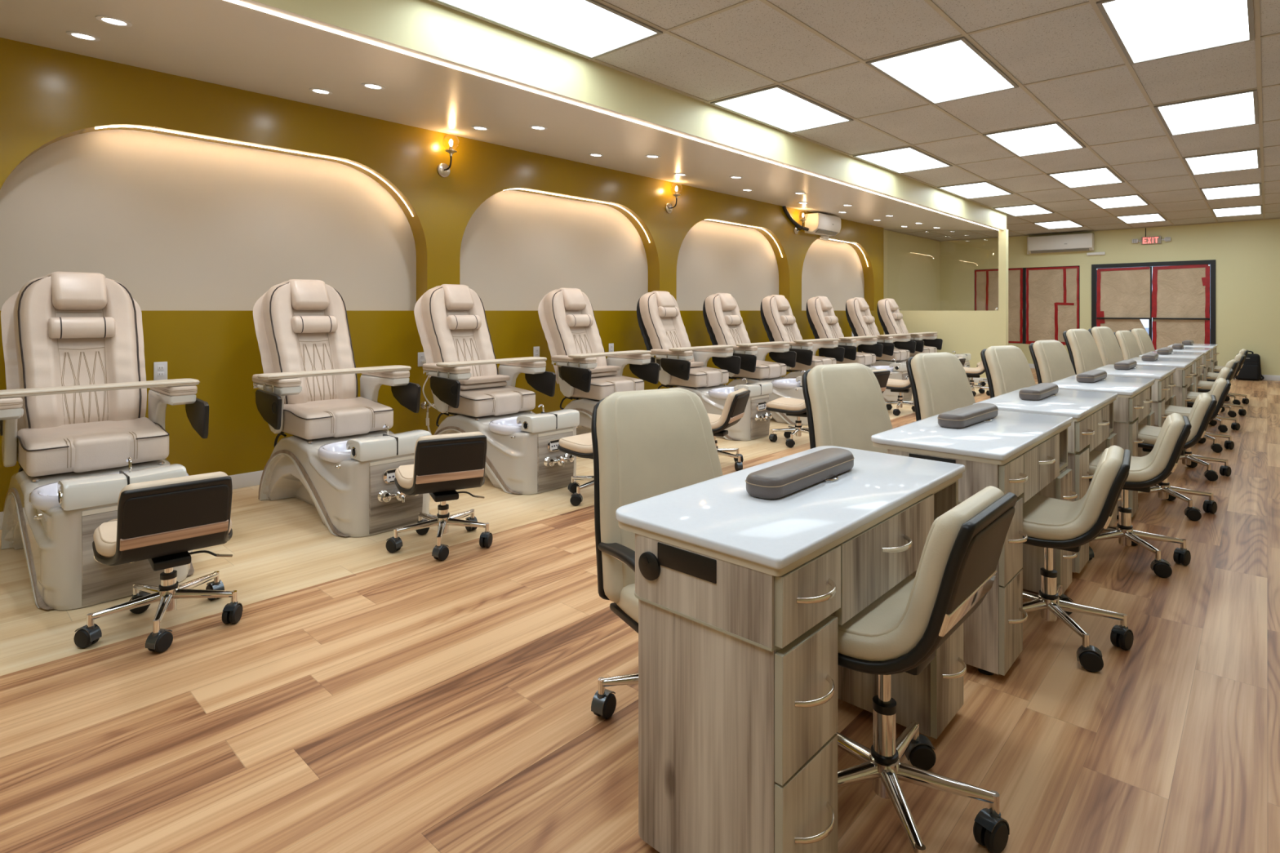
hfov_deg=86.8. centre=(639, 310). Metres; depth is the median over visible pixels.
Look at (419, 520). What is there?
hood
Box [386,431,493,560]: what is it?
chair
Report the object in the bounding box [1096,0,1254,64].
ceiling light panel
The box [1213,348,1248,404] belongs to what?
chair
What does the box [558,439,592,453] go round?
seat cushion
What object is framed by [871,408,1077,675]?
table
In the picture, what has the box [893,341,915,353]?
tray
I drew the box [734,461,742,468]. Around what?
hood
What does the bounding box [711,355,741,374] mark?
tray
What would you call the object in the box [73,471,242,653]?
chair
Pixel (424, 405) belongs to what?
water valve
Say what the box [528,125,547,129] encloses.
recessed light
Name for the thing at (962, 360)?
chair
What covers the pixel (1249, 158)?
ceiling light panel
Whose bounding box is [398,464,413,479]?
cushion
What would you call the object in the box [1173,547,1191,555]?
hood
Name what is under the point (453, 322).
pillow
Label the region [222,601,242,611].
hood
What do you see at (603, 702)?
hood
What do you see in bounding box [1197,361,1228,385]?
cushion
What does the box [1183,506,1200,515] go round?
hood
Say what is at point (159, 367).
socket
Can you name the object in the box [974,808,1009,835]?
hood
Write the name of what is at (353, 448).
grille
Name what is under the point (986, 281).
paper sheet
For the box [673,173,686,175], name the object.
recessed light
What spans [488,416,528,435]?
bowl
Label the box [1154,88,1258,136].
ceiling light panel
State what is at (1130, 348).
armchair
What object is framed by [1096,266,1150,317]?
paper sheet
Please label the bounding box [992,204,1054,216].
ceiling light panel
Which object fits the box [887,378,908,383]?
cushion
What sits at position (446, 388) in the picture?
tray
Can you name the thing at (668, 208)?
wall sconce
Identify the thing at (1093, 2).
trim
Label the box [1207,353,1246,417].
chair
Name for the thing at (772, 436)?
hood
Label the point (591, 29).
ceiling light panel
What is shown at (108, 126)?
light strip
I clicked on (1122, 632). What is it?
hood
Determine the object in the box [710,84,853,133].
ceiling light panel
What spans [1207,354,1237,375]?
cushion
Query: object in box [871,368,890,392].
chair
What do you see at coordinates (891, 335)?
tray
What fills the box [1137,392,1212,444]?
seat cushion
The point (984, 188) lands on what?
ceiling light panel
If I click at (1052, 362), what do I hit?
armchair
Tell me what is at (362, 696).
floor
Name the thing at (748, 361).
tray
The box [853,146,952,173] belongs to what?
ceiling light panel
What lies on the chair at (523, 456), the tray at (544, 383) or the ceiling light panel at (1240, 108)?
the tray at (544, 383)
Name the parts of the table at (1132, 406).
drawer, drawer, drawer, handle, handle, drawer, handle, drawer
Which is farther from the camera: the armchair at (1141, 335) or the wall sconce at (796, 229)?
the wall sconce at (796, 229)
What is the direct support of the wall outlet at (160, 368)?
attached to the wall at (197, 230)
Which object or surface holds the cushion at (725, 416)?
on the chair at (735, 403)
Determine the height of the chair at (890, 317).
1.406 m
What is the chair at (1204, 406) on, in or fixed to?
on the floor
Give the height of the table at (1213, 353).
0.741 m
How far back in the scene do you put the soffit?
4.25 m
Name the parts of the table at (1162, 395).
drawer, drawer, drawer, drawer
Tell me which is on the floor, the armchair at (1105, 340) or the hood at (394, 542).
the armchair at (1105, 340)
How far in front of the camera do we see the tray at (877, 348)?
9.69 m
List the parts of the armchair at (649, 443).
leg, arm frame, seat, seat, panel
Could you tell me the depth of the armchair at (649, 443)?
2.14 m
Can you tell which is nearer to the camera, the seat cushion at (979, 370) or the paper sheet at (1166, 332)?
the seat cushion at (979, 370)
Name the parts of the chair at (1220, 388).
leg, leg, leg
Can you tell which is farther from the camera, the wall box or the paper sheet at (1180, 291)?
the paper sheet at (1180, 291)
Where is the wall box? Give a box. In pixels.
[820,235,828,239]
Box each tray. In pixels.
[0,378,199,398]
[185,397,208,438]
[255,389,281,430]
[257,364,411,379]
[391,382,421,413]
[430,376,460,408]
[435,356,546,367]
[524,371,555,396]
[560,365,591,392]
[568,350,651,358]
[629,362,659,384]
[660,358,690,380]
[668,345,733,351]
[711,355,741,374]
[733,352,756,372]
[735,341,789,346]
[768,351,796,367]
[789,348,813,365]
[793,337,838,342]
[818,346,844,361]
[837,345,857,359]
[839,335,877,339]
[858,343,883,357]
[876,342,894,355]
[877,333,910,337]
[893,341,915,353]
[908,332,937,334]
[910,339,924,351]
[921,338,942,350]
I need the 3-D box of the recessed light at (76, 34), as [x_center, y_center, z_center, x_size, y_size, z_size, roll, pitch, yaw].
[-2.930,-1.444,3.562,0.140,0.020,0.140,0,0,43]
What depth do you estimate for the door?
12.73 m
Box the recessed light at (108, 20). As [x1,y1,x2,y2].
[95,15,132,26]
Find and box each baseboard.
[0,470,263,529]
[1028,363,1279,381]
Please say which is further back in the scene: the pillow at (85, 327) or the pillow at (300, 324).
the pillow at (300, 324)
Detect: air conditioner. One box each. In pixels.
[804,213,840,235]
[1026,232,1093,254]
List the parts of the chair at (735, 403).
tilt plate, leg, leg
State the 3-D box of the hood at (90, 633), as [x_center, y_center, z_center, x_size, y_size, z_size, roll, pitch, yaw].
[-1.972,1.149,2.418,0.069,0.046,0.040,0,0,10]
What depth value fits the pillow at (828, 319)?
9.62 m
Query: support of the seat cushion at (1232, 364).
on the chair at (1233, 364)
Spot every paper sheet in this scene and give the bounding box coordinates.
[974,268,1022,342]
[1026,266,1079,345]
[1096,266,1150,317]
[1096,319,1146,332]
[1151,264,1209,318]
[1151,319,1209,350]
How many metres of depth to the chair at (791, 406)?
6.07 m
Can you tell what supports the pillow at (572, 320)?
on the chair at (583, 371)
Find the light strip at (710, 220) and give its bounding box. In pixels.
[710,219,782,255]
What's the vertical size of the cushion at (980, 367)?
0.234 m
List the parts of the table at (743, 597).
vent plate, drawer, drawer, drawer, handle, handle, handle, drawer, handle, drawer, handle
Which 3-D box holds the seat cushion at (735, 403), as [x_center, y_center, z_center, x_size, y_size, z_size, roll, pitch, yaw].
[0.559,0.746,5.205,0.471,0.292,0.430,0,0,26]
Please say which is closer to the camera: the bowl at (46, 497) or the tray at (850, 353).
the bowl at (46, 497)
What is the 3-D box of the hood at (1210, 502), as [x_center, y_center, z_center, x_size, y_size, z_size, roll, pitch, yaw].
[3.381,1.149,4.012,0.069,0.046,0.040,0,0,-28]
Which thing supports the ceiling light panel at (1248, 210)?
attached to the ceiling
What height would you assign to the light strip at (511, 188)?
0.372 m
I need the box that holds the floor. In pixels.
[0,368,1279,852]
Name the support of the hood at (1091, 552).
attached to the chair at (1151, 469)
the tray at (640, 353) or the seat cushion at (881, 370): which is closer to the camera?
the tray at (640, 353)
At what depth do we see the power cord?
5.52 m
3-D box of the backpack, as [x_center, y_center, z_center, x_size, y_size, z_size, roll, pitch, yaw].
[10.476,0.946,11.686,0.446,0.507,0.235,0,0,43]
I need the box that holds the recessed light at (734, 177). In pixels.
[728,176,742,178]
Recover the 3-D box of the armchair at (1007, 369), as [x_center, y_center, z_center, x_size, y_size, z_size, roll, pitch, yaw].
[2.721,0.724,4.574,0.602,0.950,0.668,0,0,-31]
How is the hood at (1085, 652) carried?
attached to the chair at (1049, 523)
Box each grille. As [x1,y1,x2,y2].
[57,490,62,505]
[351,446,356,457]
[523,421,528,430]
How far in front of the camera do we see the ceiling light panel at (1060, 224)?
12.39 m
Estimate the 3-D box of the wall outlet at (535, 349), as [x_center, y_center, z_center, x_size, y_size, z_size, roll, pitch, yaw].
[-0.983,0.400,6.434,0.009,0.116,0.072,0,0,43]
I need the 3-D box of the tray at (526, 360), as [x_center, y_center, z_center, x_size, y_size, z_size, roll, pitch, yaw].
[-1.070,0.374,4.960,0.183,0.024,0.891,0,0,43]
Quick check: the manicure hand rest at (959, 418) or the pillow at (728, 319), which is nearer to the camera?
the manicure hand rest at (959, 418)
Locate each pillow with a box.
[48,316,115,338]
[291,315,337,333]
[446,315,481,329]
[566,314,593,326]
[657,306,679,316]
[724,315,742,324]
[780,315,795,324]
[824,315,838,324]
[862,315,874,323]
[892,312,902,319]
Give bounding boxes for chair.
[0,271,208,610]
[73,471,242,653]
[252,279,431,537]
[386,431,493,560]
[413,284,579,494]
[537,288,659,435]
[557,432,594,506]
[636,290,773,440]
[702,293,808,425]
[707,388,750,471]
[760,294,875,378]
[765,397,808,448]
[806,296,912,401]
[835,485,1017,852]
[845,297,915,365]
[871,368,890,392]
[877,297,971,383]
[884,378,915,415]
[958,356,965,365]
[963,360,990,396]
[976,362,986,386]
[1022,445,1133,672]
[1088,413,1191,577]
[1137,392,1217,520]
[1164,377,1231,480]
[1186,367,1234,453]
[1197,359,1239,432]
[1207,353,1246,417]
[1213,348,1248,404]
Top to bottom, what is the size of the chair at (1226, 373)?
0.704 m
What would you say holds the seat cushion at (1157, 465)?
on the chair at (1151, 469)
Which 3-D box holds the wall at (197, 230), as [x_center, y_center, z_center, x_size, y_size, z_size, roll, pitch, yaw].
[-0.874,-0.180,6.809,0.340,2.760,15.200,0,0,43]
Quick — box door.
[1091,259,1215,344]
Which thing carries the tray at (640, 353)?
on the chair at (583, 371)
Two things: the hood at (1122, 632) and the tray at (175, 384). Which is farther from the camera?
the tray at (175, 384)
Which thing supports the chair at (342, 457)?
on the floor
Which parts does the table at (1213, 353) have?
drawer, drawer, drawer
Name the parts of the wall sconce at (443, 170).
arm, bulb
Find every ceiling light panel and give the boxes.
[432,0,662,59]
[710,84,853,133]
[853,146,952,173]
[866,35,1018,104]
[937,181,1013,199]
[982,121,1085,156]
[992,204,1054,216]
[1032,219,1084,229]
[1046,166,1124,188]
[1087,194,1149,208]
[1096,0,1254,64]
[1115,213,1167,223]
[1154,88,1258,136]
[1182,148,1260,175]
[1200,182,1262,199]
[1210,204,1262,217]
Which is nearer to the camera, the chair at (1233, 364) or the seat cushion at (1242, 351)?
the chair at (1233, 364)
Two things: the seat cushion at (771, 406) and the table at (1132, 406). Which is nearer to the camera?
the table at (1132, 406)
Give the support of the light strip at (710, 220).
attached to the wall at (197, 230)
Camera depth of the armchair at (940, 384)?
3.89 m
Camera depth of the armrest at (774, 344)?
7.63 m
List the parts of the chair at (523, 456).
armrest, backrest, seat, seat panel, armrest, bowl spout, tap knob, control panel, panel, tap knob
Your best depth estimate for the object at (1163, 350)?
7.07 m
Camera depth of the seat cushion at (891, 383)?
7.78 m
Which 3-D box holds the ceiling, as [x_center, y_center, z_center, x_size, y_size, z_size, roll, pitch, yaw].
[3.302,-1.610,5.577,8.140,0.060,19.070,0,0,43]
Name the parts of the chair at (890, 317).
backrest, armrest, seat, seat panel, armrest, panel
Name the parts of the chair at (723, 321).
backrest, armrest, seat, seat panel, armrest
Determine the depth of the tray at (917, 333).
11.12 m
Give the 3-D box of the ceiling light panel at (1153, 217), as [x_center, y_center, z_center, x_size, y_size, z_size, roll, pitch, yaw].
[8.558,-1.571,11.543,0.586,0.012,1.172,0,0,43]
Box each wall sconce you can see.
[437,135,459,177]
[665,186,680,213]
[793,213,808,234]
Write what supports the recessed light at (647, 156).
attached to the soffit
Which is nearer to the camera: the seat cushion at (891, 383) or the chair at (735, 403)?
the chair at (735, 403)
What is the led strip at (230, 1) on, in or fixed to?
attached to the soffit
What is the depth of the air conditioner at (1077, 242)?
13.55 m
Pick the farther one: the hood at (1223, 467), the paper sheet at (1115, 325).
the paper sheet at (1115, 325)
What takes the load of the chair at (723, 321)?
on the floor
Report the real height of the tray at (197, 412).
0.198 m
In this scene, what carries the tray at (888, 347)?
on the chair at (860, 320)
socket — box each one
[157,365,164,370]
[157,372,164,377]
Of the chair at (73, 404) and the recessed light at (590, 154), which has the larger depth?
the recessed light at (590, 154)
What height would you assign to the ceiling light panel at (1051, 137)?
0.012 m
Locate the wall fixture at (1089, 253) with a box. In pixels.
[1086,252,1105,255]
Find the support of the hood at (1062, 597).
attached to the chair at (1049, 523)
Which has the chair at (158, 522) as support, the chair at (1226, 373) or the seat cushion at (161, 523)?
the seat cushion at (161, 523)
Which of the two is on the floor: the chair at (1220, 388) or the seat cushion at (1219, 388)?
the chair at (1220, 388)
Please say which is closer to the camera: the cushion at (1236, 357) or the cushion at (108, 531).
the cushion at (108, 531)
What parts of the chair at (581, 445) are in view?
leg, leg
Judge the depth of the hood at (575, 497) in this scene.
4.15 m
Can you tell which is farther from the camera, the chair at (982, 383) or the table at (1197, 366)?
the chair at (982, 383)
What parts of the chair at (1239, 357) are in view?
leg, leg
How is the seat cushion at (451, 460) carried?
on the chair at (443, 464)
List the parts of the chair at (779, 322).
backrest, armrest, seat, seat panel, armrest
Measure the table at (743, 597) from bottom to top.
0.741 m
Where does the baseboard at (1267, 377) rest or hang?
attached to the wall at (1246, 254)
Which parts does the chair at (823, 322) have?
backrest, armrest, seat, seat panel, armrest, panel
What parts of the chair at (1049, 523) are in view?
leg, leg, gas rod, leg, tilt plate, leg, leg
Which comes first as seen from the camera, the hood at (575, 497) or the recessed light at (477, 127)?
the hood at (575, 497)
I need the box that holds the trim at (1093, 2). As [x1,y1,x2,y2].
[431,0,1279,241]
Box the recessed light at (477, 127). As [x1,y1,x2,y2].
[471,125,488,130]
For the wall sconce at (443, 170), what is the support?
attached to the wall at (197, 230)
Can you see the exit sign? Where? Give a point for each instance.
(1145, 240)
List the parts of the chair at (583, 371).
hinge plate, armrest, backrest, seat, seat panel, armrest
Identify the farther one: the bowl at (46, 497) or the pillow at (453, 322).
the pillow at (453, 322)
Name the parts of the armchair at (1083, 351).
panel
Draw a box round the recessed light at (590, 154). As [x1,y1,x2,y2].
[588,153,603,156]
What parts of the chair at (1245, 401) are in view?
leg, leg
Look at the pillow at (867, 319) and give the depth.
10.52 m
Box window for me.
[974,265,1079,343]
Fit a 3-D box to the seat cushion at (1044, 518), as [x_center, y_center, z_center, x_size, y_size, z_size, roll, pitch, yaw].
[1.502,0.647,2.505,0.471,0.303,0.430,0,0,37]
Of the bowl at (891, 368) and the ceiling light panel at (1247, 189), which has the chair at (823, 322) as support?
the bowl at (891, 368)
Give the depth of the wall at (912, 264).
14.14 m
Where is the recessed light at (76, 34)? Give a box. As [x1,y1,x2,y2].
[66,31,100,40]
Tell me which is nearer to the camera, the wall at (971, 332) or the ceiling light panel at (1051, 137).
the ceiling light panel at (1051, 137)
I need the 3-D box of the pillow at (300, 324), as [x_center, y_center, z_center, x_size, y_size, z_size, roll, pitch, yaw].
[-2.140,0.089,4.452,0.091,0.110,0.272,0,0,43]
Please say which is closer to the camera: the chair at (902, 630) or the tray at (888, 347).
the chair at (902, 630)
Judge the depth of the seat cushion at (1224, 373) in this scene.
5.81 m
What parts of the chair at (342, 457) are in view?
armrest, backrest, seat, seat panel, tap knob, armrest, bowl spout, control panel, panel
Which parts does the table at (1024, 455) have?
vent plate, drawer, drawer, drawer, handle, handle, handle, drawer, handle, drawer, drawer, handle, handle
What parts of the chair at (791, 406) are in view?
leg, leg, tilt plate, leg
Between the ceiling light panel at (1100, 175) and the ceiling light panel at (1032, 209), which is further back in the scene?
the ceiling light panel at (1032, 209)
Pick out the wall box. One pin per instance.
(823, 237)
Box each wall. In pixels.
[0,37,884,511]
[884,230,940,334]
[899,228,1008,383]
[940,218,1279,375]
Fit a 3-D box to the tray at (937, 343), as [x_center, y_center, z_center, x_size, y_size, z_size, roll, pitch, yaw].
[4.947,0.563,11.489,0.365,0.198,0.022,0,0,43]
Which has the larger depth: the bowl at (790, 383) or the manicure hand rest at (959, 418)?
the bowl at (790, 383)
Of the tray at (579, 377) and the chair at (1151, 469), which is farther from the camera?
the tray at (579, 377)
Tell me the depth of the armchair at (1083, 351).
6.50 m
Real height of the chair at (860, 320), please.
1.406 m
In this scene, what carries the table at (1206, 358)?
on the floor
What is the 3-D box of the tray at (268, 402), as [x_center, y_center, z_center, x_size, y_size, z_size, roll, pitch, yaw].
[-2.122,0.563,3.864,0.365,0.198,0.022,0,0,43]
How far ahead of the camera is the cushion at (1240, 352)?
8.70 m
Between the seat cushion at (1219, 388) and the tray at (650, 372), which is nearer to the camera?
the seat cushion at (1219, 388)
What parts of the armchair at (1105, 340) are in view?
panel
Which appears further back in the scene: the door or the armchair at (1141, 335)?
the door
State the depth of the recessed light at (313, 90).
4.45 m
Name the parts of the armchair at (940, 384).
panel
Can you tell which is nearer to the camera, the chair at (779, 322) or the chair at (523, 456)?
the chair at (523, 456)
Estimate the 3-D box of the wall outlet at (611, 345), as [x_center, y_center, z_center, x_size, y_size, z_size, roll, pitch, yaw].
[-0.303,0.405,7.167,0.009,0.116,0.072,0,0,43]
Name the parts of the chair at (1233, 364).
leg, leg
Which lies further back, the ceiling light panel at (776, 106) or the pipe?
the pipe
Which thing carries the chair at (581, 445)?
on the floor
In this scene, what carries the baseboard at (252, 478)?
attached to the wall at (197, 230)
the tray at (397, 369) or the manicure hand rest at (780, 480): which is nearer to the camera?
the manicure hand rest at (780, 480)
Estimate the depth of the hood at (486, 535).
3.41 m
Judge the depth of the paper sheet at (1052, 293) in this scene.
13.85 m
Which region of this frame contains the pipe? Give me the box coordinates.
[782,205,808,231]
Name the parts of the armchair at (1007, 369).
panel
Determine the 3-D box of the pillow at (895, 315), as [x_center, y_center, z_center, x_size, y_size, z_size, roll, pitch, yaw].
[4.359,0.089,11.463,0.091,0.110,0.272,0,0,43]
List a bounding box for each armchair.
[591,387,723,719]
[801,363,892,453]
[906,351,975,421]
[980,345,1035,398]
[1028,339,1075,383]
[1062,328,1103,374]
[1088,326,1124,365]
[1113,330,1142,359]
[1128,328,1155,354]
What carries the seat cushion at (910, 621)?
on the chair at (902, 630)
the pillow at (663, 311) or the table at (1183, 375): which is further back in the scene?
the pillow at (663, 311)
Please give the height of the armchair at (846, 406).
0.950 m
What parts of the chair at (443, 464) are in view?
leg, leg, leg, gas rod, tilt plate, leg, leg, lever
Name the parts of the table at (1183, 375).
drawer, drawer, drawer, drawer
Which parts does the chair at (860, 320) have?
backrest, armrest, seat, seat panel, armrest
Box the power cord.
[422,360,448,413]
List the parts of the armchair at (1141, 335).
panel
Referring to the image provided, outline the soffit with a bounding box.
[0,0,1006,231]
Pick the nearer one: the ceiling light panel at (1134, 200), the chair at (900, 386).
the chair at (900, 386)
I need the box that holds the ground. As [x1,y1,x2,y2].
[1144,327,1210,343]
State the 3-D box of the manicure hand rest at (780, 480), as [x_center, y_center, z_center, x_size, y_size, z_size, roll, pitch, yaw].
[0.446,0.431,1.816,0.118,0.055,0.474,0,0,42]
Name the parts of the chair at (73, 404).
hinge plate, armrest, rim knob, backrest, seat, seat panel, control panel, panel, bowl spout, armrest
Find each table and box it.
[615,445,966,852]
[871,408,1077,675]
[973,387,1120,573]
[1052,374,1159,519]
[1093,364,1178,426]
[1128,357,1195,407]
[1138,351,1204,391]
[1155,346,1213,381]
[1167,342,1219,372]
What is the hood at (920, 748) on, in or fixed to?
attached to the chair at (902, 630)
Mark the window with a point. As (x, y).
(1024, 268)
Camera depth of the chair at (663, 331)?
6.73 m
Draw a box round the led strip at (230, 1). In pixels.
[225,0,998,230]
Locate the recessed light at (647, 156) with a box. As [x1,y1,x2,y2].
[644,155,660,158]
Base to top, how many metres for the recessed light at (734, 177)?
0.020 m
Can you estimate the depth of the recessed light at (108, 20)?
3.26 m
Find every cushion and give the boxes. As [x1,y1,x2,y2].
[93,471,231,557]
[98,520,117,543]
[395,431,483,488]
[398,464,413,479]
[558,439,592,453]
[560,432,592,445]
[595,387,723,603]
[707,393,729,422]
[710,388,746,429]
[766,402,805,410]
[768,397,804,405]
[837,485,1004,661]
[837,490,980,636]
[871,368,887,372]
[886,378,910,387]
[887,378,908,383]
[963,360,982,369]
[964,364,984,373]
[1022,445,1124,540]
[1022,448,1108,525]
[1088,413,1185,482]
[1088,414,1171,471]
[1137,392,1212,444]
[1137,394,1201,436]
[1164,377,1226,417]
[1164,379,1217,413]
[1186,367,1230,402]
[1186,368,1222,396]
[1197,359,1236,389]
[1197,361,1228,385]
[1207,353,1243,379]
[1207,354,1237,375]
[1213,348,1245,372]
[1213,349,1241,368]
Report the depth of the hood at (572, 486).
4.42 m
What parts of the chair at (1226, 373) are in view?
leg, leg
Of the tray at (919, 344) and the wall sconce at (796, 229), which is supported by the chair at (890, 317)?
the tray at (919, 344)
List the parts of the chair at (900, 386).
leg, leg, tilt plate, leg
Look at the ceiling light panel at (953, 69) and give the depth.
4.45 m
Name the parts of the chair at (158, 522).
leg, leg, leg, gas rod, tilt plate, leg, leg, lever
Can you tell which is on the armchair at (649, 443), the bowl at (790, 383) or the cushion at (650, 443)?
the cushion at (650, 443)
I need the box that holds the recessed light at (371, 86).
[360,82,385,89]
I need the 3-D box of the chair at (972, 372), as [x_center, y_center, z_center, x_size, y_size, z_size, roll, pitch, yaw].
[4.740,0.900,9.657,0.511,0.599,0.508,0,0,23]
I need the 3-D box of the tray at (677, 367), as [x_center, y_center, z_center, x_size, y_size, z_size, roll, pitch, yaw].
[0.339,0.563,6.518,0.365,0.198,0.022,0,0,43]
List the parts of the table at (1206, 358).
drawer, drawer, drawer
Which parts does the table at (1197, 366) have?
drawer, drawer, drawer, drawer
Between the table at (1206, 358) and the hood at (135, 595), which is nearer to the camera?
the hood at (135, 595)
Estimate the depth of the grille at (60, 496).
2.70 m
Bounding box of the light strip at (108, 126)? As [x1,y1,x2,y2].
[94,126,413,216]
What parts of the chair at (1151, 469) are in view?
leg, leg, gas rod, tilt plate, leg, leg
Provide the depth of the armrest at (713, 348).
6.82 m
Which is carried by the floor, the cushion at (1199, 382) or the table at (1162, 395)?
the table at (1162, 395)
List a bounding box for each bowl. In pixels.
[28,470,189,511]
[317,435,377,462]
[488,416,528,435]
[707,386,734,399]
[771,377,802,388]
[871,365,893,371]
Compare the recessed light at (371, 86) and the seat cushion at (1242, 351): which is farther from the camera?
the seat cushion at (1242, 351)
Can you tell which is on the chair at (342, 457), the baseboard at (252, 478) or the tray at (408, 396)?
the tray at (408, 396)
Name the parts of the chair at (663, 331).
hinge plate, backrest, armrest, seat, seat panel, armrest, tap knob, panel, control panel, tap knob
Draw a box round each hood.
[74,623,102,642]
[129,591,149,600]
[145,628,172,649]
[206,579,224,590]
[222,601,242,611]
[386,536,402,548]
[414,519,427,530]
[431,543,448,557]
[465,516,477,528]
[480,531,493,539]
[568,481,579,490]
[570,492,582,502]
[591,688,615,715]
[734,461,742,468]
[768,433,776,439]
[904,733,934,760]
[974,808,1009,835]
[1058,593,1073,601]
[1076,644,1102,661]
[1088,546,1093,558]
[1111,624,1133,639]
[1150,559,1171,570]
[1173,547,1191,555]
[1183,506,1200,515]
[1203,499,1217,505]
[1204,469,1217,476]
[1220,465,1231,469]
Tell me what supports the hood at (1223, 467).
attached to the chair at (1220, 388)
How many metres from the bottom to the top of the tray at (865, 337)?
0.024 m
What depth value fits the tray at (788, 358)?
7.92 m
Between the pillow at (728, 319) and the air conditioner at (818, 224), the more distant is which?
the air conditioner at (818, 224)
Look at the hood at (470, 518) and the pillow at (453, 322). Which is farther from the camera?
the pillow at (453, 322)
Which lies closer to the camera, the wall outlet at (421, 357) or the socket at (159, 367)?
the socket at (159, 367)
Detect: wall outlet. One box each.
[153,361,167,380]
[417,351,426,366]
[533,346,539,356]
[608,342,613,351]
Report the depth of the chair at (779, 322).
8.71 m
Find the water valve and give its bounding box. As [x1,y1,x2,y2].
[420,401,435,435]
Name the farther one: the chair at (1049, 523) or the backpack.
the backpack
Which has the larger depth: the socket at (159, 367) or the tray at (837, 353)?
the tray at (837, 353)
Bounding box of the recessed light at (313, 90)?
[309,88,332,94]
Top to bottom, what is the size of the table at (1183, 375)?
0.741 m
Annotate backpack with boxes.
[1233,351,1264,380]
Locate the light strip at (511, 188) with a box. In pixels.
[505,188,649,242]
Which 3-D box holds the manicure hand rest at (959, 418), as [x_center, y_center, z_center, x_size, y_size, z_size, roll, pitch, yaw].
[1.367,0.431,2.795,0.118,0.055,0.474,0,0,45]
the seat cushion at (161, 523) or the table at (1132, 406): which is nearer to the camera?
the seat cushion at (161, 523)
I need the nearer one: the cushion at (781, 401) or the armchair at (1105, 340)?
the cushion at (781, 401)
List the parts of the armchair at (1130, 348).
panel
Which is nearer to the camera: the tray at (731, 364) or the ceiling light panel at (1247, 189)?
the tray at (731, 364)
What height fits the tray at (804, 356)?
0.198 m
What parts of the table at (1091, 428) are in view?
drawer, drawer, drawer, handle, handle, drawer, handle, drawer, drawer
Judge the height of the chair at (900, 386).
0.599 m
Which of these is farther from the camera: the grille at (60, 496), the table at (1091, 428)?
the table at (1091, 428)
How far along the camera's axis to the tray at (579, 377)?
5.55 m
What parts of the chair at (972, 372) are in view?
tilt plate, leg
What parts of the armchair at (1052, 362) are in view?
panel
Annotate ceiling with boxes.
[429,0,1279,240]
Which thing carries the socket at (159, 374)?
attached to the wall outlet at (160, 368)
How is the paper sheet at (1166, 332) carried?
attached to the door
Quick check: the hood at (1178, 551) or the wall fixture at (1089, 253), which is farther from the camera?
the wall fixture at (1089, 253)
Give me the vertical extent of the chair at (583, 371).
1.406 m
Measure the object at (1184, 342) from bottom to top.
0.055 m
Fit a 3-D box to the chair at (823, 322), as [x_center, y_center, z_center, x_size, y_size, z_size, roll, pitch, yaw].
[3.044,0.494,9.380,1.475,1.406,0.920,0,0,43]
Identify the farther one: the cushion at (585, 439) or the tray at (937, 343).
the tray at (937, 343)
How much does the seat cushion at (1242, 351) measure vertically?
0.303 m
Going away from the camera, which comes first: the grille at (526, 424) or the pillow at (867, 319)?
the grille at (526, 424)
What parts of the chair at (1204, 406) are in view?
leg, tilt plate, leg, leg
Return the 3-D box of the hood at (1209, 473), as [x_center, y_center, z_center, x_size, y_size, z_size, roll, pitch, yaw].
[4.027,1.149,4.775,0.069,0.046,0.040,0,0,31]
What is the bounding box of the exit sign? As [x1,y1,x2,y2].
[1132,227,1170,244]
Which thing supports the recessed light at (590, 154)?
attached to the soffit
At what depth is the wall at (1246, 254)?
12.20 m
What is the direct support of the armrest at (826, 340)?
on the chair at (779, 322)
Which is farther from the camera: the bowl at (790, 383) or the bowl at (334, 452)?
the bowl at (790, 383)
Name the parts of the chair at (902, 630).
leg, leg, gas rod, leg, leg, tilt plate, leg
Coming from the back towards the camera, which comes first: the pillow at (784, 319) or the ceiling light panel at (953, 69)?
the pillow at (784, 319)
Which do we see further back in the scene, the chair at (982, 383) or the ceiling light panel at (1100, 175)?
the chair at (982, 383)
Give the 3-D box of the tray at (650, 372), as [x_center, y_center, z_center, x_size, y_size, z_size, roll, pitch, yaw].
[0.039,0.563,6.194,0.365,0.198,0.022,0,0,43]

